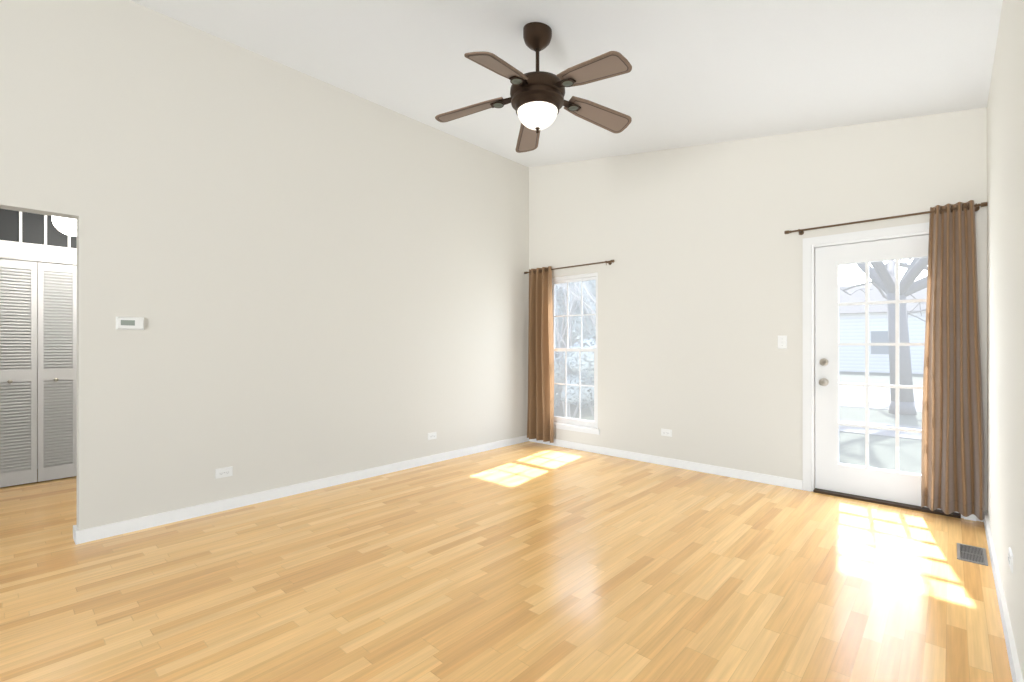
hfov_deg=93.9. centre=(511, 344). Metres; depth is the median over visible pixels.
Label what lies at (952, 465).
door curtain
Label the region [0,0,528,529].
wall
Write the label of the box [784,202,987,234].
curtain rod
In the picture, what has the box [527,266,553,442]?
window curtain
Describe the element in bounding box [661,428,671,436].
electrical outlet
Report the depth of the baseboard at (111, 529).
3.71 m
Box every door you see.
[0,259,76,486]
[815,235,958,512]
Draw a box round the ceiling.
[130,0,1002,166]
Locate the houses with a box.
[839,284,926,373]
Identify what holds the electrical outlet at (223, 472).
attached to the wall at (306, 278)
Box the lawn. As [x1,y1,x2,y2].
[554,371,922,473]
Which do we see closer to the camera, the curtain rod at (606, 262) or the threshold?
the threshold
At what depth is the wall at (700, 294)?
4.46 m
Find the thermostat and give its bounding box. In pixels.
[116,317,143,329]
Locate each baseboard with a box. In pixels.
[73,435,528,543]
[529,439,802,489]
[984,511,1022,681]
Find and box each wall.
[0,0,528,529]
[0,263,72,468]
[529,107,986,521]
[987,0,1023,681]
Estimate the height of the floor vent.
0.006 m
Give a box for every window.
[0,209,76,247]
[552,272,599,434]
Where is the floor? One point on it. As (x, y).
(528, 561)
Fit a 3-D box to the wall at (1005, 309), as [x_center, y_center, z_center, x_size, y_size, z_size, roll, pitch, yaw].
[0.481,-0.219,0.169,0.120,2.878,8.340,0,0,43]
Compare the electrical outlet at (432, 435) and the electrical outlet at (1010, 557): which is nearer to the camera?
the electrical outlet at (1010, 557)
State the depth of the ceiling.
3.18 m
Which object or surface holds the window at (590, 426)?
in the wall at (700, 294)
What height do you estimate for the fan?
0.648 m
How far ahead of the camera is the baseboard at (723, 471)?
4.68 m
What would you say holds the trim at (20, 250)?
attached to the wall at (37, 344)
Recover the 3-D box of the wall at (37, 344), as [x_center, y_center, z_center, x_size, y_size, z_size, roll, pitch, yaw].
[-4.635,-0.060,3.764,0.120,2.560,6.720,0,0,43]
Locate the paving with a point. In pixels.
(873, 407)
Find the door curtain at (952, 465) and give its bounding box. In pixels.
[921,200,983,520]
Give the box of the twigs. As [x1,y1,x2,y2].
[555,281,595,417]
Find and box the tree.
[839,257,927,414]
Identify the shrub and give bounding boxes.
[554,280,595,408]
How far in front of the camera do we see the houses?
24.29 m
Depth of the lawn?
7.13 m
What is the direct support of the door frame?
attached to the wall at (700, 294)
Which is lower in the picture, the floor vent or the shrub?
the floor vent
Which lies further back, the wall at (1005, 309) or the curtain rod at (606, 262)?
the curtain rod at (606, 262)
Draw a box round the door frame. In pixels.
[803,216,975,520]
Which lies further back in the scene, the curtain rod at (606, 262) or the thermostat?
the curtain rod at (606, 262)
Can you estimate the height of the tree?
8.067 m
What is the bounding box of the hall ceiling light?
[52,216,76,235]
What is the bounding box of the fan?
[435,22,631,152]
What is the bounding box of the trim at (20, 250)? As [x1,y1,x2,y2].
[0,211,76,265]
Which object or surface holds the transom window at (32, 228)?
attached to the wall at (37, 344)
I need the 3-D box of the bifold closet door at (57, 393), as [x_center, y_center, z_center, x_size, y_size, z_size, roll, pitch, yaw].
[-4.172,0.241,4.208,0.061,1.933,1.076,0,0,43]
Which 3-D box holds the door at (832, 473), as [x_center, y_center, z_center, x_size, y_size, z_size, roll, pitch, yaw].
[2.853,0.196,3.694,0.884,2.005,0.125,0,0,43]
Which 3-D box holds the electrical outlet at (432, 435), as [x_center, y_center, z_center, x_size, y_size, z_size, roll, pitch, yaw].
[-0.821,0.943,4.941,0.009,0.072,0.115,0,0,43]
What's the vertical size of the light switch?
0.115 m
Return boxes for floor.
[0,441,1012,681]
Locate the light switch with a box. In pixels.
[778,336,786,348]
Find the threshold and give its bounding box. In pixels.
[813,488,960,518]
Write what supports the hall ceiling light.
hanging from the ceiling
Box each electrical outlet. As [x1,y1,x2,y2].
[215,466,232,478]
[428,432,436,439]
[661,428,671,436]
[1008,547,1012,573]
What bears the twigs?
on the lawn
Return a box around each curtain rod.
[524,260,613,274]
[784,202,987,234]
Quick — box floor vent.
[957,543,987,565]
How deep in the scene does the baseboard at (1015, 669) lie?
2.08 m
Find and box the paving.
[559,386,922,439]

